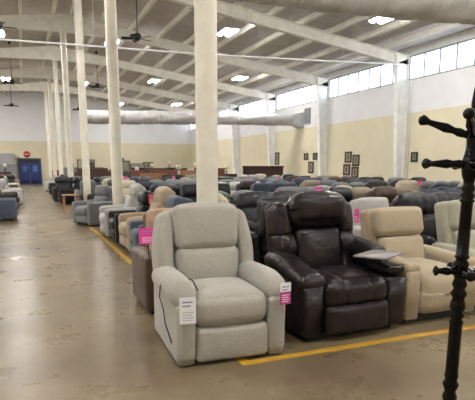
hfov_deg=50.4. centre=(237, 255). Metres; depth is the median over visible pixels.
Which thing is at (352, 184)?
sofa
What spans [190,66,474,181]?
wall
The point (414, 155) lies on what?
picture frame
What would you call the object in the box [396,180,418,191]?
recliner
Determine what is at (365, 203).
recliner
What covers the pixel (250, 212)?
lumbar pillow
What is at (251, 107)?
window
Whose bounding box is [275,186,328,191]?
sofa
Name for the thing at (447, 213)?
recliner
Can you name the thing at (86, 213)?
recliner
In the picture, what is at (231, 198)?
sofa
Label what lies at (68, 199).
recliner
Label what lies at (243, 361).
floor marking line
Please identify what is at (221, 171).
bed
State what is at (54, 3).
roof purlin
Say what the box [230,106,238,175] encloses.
stanchion
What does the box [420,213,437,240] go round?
lumbar pillow
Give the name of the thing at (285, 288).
price tag
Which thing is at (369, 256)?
tray
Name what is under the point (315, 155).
picture frame
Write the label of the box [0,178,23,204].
recliner
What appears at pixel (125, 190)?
lumbar pillow
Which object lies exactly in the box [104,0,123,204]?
round column
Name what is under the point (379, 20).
light
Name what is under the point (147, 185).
recliner
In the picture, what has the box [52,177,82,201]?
sofa
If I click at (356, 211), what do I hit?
price tag
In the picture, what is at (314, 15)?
roof purlin
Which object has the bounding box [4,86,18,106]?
ceiling fan
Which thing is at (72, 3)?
roof purlin
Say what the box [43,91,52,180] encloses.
round column
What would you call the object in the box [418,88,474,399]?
coat rack
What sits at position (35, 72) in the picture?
rafter
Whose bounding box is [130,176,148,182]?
sofa
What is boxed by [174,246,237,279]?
lumbar pillow
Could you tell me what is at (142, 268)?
recliner
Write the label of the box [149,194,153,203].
price tag
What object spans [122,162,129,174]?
mirror
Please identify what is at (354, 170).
picture frame
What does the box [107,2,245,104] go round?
roof purlin
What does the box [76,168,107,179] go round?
bed
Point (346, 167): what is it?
picture frame
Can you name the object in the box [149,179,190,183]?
sofa
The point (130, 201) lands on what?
lumbar pillow
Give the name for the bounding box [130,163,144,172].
dresser
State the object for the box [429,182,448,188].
recliner
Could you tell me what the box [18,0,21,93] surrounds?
roof purlin
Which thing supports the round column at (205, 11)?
on the floor
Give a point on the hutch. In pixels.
(247, 170)
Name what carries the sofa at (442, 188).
on the floor
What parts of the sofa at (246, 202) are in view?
arm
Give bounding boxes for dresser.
[63,167,76,175]
[73,159,94,175]
[122,161,133,178]
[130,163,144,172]
[140,173,166,179]
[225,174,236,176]
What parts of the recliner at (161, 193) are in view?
seat, arm, arm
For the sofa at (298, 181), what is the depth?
19.15 m
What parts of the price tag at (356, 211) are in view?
panel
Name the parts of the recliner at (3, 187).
backrest, arm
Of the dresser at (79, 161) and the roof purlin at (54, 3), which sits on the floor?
the dresser at (79, 161)
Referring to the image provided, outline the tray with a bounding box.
[353,250,403,262]
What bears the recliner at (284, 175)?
on the floor
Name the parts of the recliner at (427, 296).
backrest, arm, seat, arm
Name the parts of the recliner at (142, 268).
arm, backrest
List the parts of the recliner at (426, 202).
arm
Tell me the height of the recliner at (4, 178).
1.052 m
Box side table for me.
[61,194,79,213]
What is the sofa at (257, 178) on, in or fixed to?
on the floor
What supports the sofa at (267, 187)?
on the floor
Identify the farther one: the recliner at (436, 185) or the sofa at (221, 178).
the sofa at (221, 178)
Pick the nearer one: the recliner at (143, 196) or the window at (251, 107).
the recliner at (143, 196)
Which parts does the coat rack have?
post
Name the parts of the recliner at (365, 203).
backrest, arm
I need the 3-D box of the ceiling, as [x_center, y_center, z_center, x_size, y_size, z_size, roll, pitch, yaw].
[-6.819,-10.212,21.073,28.400,2.134,58.800,-4,11,-22]
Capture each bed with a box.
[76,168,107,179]
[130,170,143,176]
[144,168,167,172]
[149,170,177,174]
[179,170,195,174]
[218,168,225,176]
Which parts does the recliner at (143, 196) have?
seat, arm, arm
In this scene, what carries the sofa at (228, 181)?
on the floor
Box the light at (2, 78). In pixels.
[1,77,10,80]
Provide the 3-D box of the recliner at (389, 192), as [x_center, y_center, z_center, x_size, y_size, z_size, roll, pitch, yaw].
[2.996,-0.751,9.699,0.940,1.151,0.974,-4,11,-23]
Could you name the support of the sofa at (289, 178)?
on the floor
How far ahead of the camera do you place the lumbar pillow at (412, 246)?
5.41 m
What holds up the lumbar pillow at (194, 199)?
on the sofa at (189, 191)
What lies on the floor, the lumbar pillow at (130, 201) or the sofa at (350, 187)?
the sofa at (350, 187)
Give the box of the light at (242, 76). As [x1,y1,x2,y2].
[232,68,247,80]
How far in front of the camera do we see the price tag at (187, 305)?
3.68 m
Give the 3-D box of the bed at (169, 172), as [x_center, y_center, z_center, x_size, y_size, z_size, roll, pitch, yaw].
[-4.698,-5.065,33.874,2.020,1.350,2.100,-4,11,-22]
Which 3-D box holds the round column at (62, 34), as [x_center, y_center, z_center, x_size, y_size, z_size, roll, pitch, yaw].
[-8.115,-6.595,24.112,0.440,7.715,0.440,-4,11,-22]
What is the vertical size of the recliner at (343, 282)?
1.279 m
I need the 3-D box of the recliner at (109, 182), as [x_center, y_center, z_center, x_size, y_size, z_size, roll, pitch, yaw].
[-4.342,-1.923,16.420,0.974,1.151,0.940,-6,12,-32]
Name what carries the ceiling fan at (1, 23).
hanging from the ceiling
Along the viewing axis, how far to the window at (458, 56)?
21.28 m
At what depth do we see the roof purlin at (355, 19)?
24.44 m
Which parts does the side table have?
leg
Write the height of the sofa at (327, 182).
1.107 m
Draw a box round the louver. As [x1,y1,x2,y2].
[304,107,310,123]
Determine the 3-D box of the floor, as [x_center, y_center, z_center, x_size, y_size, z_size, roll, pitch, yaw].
[-6.819,-2.338,22.445,28.400,0.100,58.800,-4,11,-22]
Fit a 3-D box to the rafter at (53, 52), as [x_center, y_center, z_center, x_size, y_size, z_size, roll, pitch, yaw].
[-10.436,-11.047,29.701,28.360,2.431,0.260,-4,11,-22]
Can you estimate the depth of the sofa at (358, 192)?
11.63 m
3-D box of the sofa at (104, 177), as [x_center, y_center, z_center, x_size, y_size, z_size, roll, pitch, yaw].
[-5.899,-3.319,24.562,1.686,1.107,0.984,-4,11,-22]
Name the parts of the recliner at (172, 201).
seat, arm, arm, backrest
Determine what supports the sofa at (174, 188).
on the floor
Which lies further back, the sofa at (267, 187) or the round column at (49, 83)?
the round column at (49, 83)
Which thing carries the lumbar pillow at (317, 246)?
on the recliner at (343, 282)
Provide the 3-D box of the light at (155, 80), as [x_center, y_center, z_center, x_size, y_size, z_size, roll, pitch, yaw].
[-5.592,-12.075,33.813,0.630,0.770,1.100,-4,11,-22]
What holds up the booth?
on the floor
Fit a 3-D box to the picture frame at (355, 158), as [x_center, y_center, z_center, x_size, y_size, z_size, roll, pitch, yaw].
[6.379,-5.152,27.213,0.040,0.600,0.600,-4,11,-22]
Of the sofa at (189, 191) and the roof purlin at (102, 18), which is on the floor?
the sofa at (189, 191)
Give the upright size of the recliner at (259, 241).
1.144 m
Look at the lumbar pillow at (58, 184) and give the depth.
23.24 m
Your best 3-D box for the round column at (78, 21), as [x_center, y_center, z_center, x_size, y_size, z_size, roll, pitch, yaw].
[-5.537,-5.537,18.041,0.440,7.715,0.440,-4,11,-22]
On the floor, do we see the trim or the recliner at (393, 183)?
the recliner at (393, 183)
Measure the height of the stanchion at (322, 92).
6.600 m
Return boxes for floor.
[0,184,474,399]
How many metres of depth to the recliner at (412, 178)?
19.20 m
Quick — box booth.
[0,153,17,179]
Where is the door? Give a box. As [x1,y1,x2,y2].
[17,158,42,183]
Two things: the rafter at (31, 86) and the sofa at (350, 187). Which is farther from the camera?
the rafter at (31, 86)
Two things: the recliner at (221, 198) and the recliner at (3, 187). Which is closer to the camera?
the recliner at (221, 198)
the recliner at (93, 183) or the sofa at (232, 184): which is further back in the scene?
the recliner at (93, 183)
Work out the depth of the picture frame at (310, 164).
31.48 m
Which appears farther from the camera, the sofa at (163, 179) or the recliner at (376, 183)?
the sofa at (163, 179)
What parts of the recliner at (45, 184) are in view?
arm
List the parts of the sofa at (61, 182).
arm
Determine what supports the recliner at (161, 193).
on the floor
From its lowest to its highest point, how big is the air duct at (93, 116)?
4.622 m
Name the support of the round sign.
attached to the wall at (23, 127)
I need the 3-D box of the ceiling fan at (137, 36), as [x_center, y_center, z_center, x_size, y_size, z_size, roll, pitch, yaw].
[-3.696,-9.203,18.627,1.109,2.398,1.165,-9,13,-42]
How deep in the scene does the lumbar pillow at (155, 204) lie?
9.21 m
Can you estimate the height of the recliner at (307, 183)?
1.151 m
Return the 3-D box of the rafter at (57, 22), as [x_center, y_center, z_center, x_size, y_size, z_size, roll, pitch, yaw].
[-7.857,-9.989,23.630,28.360,2.431,0.260,-4,11,-22]
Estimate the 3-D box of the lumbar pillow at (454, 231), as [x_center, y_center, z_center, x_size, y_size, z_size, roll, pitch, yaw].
[2.774,-0.129,5.871,0.640,0.369,0.243,-4,11,-22]
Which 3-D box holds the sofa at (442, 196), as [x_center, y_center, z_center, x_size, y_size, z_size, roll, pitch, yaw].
[3.904,-0.504,8.404,1.686,1.107,0.984,-4,11,-21]
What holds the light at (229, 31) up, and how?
hanging from the ceiling
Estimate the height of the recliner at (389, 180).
1.167 m
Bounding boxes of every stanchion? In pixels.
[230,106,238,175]
[266,94,275,165]
[317,78,328,175]
[393,54,409,177]
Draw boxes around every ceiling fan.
[0,21,16,31]
[2,41,22,84]
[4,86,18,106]
[88,51,107,88]
[121,0,151,42]
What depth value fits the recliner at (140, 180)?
20.88 m
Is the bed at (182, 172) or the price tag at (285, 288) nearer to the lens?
the price tag at (285, 288)
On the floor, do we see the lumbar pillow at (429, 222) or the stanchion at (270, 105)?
the stanchion at (270, 105)
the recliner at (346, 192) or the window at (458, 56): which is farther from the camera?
the window at (458, 56)
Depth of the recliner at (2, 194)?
17.41 m
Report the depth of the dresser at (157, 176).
30.14 m
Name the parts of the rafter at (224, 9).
splice plate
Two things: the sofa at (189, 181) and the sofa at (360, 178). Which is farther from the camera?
the sofa at (360, 178)
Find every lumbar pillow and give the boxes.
[56,182,70,189]
[93,196,107,201]
[123,188,128,194]
[124,196,135,206]
[135,204,147,211]
[149,201,163,209]
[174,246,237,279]
[184,197,196,202]
[241,207,258,222]
[255,221,258,232]
[292,226,340,267]
[376,235,424,257]
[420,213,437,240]
[452,229,474,248]
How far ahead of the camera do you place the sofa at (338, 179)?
19.98 m
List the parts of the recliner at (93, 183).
arm, backrest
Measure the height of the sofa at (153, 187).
1.051 m
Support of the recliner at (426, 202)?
on the floor
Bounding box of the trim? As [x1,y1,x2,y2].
[218,28,474,110]
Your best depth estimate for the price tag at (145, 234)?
5.05 m
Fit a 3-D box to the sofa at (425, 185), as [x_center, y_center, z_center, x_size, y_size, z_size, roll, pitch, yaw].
[7.093,-1.989,17.035,2.170,1.071,0.958,-4,11,-24]
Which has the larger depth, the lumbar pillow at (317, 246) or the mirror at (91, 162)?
the mirror at (91, 162)
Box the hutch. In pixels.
[242,166,283,176]
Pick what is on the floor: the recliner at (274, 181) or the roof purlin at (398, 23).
the recliner at (274, 181)
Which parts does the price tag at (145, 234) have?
panel, panel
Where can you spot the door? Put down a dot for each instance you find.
(27, 167)
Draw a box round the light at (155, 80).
[148,76,159,82]
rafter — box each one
[0,13,328,87]
[0,45,275,101]
[0,66,238,110]
[0,81,194,111]
[167,0,409,66]
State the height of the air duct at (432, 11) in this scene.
4.100 m
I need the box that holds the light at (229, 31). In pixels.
[217,27,238,36]
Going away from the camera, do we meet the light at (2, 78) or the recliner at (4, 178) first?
the recliner at (4, 178)
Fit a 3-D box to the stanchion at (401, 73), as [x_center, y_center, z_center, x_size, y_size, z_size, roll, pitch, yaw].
[7.497,-5.924,23.510,0.699,6.600,0.240,-4,11,-22]
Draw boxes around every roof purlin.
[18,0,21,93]
[37,0,57,92]
[59,0,73,46]
[61,12,104,95]
[77,0,156,98]
[92,6,192,101]
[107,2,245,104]
[122,6,286,106]
[136,11,325,109]
[150,16,371,110]
[179,20,416,107]
[193,23,462,109]
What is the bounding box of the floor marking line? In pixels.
[88,226,474,365]
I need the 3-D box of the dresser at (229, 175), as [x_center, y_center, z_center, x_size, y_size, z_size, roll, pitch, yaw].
[-0.633,-5.803,38.982,1.140,1.050,0.560,-4,11,-22]
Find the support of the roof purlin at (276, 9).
attached to the ceiling
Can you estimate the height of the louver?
0.950 m
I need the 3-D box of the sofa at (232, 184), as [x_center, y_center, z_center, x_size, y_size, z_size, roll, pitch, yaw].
[0.091,-1.819,16.056,2.170,1.071,0.957,-4,11,-22]
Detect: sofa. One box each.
[3,174,17,182]
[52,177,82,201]
[94,177,100,184]
[100,176,128,184]
[102,178,129,184]
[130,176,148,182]
[147,178,168,180]
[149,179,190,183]
[149,183,185,191]
[155,184,182,195]
[162,174,182,179]
[165,179,195,184]
[180,183,230,202]
[218,177,233,180]
[218,179,252,183]
[218,181,260,193]
[218,190,250,208]
[233,177,258,179]
[236,175,257,177]
[236,190,301,232]
[250,182,296,192]
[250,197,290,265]
[251,178,282,182]
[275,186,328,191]
[286,176,310,181]
[292,177,321,186]
[302,179,336,186]
[319,185,351,188]
[328,177,355,182]
[330,182,365,187]
[347,179,376,183]
[351,186,412,199]
[358,177,383,180]
[419,181,460,190]
[419,189,461,192]
[432,191,474,201]
[434,186,461,191]
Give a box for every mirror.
[78,160,93,167]
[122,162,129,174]
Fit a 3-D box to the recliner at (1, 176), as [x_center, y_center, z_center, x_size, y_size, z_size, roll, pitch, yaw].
[-11.662,-3.555,25.787,0.974,1.151,0.940,-4,11,-22]
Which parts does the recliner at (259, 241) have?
arm, seat, backrest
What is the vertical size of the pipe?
7.206 m
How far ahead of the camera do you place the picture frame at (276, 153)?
35.59 m
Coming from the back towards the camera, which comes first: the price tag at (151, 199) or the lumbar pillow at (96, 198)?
the lumbar pillow at (96, 198)
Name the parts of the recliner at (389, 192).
backrest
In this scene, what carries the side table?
on the floor
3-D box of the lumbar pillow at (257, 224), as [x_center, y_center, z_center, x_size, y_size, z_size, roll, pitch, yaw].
[0.502,-0.301,6.532,0.585,0.324,0.222,-4,11,-22]
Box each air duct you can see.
[87,39,303,127]
[226,0,474,24]
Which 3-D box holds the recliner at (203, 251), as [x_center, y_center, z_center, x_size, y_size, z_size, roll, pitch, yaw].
[-0.203,0.160,4.320,0.984,1.202,1.058,-4,10,-19]
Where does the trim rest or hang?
attached to the wall at (361, 123)
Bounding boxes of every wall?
[0,91,189,182]
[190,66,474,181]
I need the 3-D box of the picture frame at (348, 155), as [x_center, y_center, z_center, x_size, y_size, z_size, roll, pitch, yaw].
[6.099,-5.451,27.841,0.040,0.600,0.620,-4,11,-22]
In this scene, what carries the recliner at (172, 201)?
on the floor
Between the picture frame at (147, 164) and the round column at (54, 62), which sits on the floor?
the round column at (54, 62)
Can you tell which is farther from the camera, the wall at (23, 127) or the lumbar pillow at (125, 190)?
the wall at (23, 127)
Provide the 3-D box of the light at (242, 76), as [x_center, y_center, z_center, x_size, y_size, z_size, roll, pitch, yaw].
[0.137,-10.870,29.854,0.630,0.770,1.100,-4,11,-22]
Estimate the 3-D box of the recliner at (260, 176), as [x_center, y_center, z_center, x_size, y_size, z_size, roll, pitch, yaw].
[1.525,-4.305,30.045,1.006,1.167,0.996,-5,11,-24]
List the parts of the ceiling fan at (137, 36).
blade, motor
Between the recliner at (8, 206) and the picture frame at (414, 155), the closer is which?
the recliner at (8, 206)
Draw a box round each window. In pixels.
[239,99,265,113]
[276,85,316,110]
[329,64,393,98]
[409,37,474,79]
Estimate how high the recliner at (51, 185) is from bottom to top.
1.151 m
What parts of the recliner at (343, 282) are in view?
arm, backrest, seat, arm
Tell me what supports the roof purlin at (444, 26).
attached to the ceiling
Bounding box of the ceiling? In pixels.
[0,0,474,110]
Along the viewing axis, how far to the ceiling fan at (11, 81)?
28.76 m
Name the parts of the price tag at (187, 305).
panel, panel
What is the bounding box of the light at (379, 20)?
[368,17,391,23]
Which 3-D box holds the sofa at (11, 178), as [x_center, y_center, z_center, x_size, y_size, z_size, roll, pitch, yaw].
[-14.626,-4.534,31.533,1.686,1.107,0.984,-4,11,-22]
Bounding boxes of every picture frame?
[143,162,152,167]
[275,152,279,164]
[308,162,313,172]
[313,153,317,159]
[343,164,349,174]
[344,151,351,162]
[351,167,358,177]
[352,155,359,165]
[410,152,417,161]
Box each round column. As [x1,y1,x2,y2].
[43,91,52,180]
[46,78,56,174]
[51,59,63,176]
[58,31,73,176]
[73,0,90,200]
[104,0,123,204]
[194,0,217,201]
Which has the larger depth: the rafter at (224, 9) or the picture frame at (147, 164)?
the picture frame at (147, 164)
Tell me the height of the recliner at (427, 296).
1.086 m
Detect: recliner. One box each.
[0,175,18,186]
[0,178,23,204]
[0,190,19,209]
[0,198,17,220]
[4,178,23,197]
[43,175,58,191]
[48,174,63,194]
[58,176,81,204]
[72,185,112,226]
[74,179,95,200]
[87,179,111,199]
[99,183,145,238]
[108,190,153,245]
[118,186,175,250]
[123,180,134,203]
[129,195,192,251]
[131,208,171,313]
[137,182,153,190]
[139,179,152,181]
[152,202,284,365]
[218,193,227,202]
[236,180,256,190]
[256,174,265,178]
[264,191,405,340]
[271,180,287,183]
[283,174,293,179]
[300,180,319,187]
[326,187,352,203]
[350,197,388,236]
[359,206,474,322]
[365,180,387,188]
[366,186,396,206]
[387,177,403,185]
[390,179,406,186]
[392,192,438,245]
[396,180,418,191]
[410,177,425,190]
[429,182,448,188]
[431,199,474,309]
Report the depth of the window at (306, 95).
32.65 m
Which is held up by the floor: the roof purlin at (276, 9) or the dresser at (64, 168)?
the dresser at (64, 168)
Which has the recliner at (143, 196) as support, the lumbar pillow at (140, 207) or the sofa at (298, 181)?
the lumbar pillow at (140, 207)
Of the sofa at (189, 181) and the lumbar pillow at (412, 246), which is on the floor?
the sofa at (189, 181)
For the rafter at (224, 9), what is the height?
2.431 m
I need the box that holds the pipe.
[0,5,412,178]
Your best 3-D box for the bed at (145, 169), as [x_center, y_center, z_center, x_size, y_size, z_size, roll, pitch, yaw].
[-6.195,-6.223,40.078,2.020,1.500,2.100,-4,11,-22]
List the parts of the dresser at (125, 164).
mirror frame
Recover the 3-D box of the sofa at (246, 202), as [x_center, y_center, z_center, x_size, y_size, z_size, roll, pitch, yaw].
[0.747,-0.554,8.692,1.686,1.107,0.984,-5,11,-24]
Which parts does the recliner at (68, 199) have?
arm, backrest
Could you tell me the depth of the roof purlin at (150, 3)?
23.15 m
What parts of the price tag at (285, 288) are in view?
panel, panel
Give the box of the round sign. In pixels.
[23,151,29,156]
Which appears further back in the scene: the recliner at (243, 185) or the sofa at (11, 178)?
the sofa at (11, 178)
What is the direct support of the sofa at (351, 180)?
on the floor
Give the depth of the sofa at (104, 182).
22.28 m
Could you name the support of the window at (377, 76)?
in the wall at (361, 123)
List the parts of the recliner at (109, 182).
arm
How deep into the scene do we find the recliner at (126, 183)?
18.68 m
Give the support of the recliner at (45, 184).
on the floor
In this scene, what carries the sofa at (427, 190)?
on the floor
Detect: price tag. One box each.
[139,228,152,256]
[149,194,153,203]
[179,297,195,323]
[280,282,290,304]
[354,209,358,222]
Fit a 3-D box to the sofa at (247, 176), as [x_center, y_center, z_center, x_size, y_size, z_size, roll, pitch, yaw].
[0.660,-3.819,27.321,1.560,1.144,0.968,-4,11,-21]
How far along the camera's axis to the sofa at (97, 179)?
26.54 m
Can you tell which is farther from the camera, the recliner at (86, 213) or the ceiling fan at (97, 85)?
the ceiling fan at (97, 85)
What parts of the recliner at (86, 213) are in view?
seat, arm, arm, backrest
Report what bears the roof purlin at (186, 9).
attached to the ceiling
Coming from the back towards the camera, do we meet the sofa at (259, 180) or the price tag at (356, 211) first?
the sofa at (259, 180)
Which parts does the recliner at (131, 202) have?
seat, arm, arm, backrest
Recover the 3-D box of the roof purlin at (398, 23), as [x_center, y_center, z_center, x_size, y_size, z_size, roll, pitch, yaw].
[3.746,-10.080,25.583,0.143,0.263,58.800,-4,11,-22]
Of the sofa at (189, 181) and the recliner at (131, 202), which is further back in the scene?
the sofa at (189, 181)
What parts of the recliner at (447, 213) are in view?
backrest, arm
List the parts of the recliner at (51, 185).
arm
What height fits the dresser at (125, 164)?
1.930 m
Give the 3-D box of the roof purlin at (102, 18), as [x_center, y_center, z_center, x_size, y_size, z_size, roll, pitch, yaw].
[-5.424,-10.763,21.569,0.143,0.263,58.800,-4,11,-22]

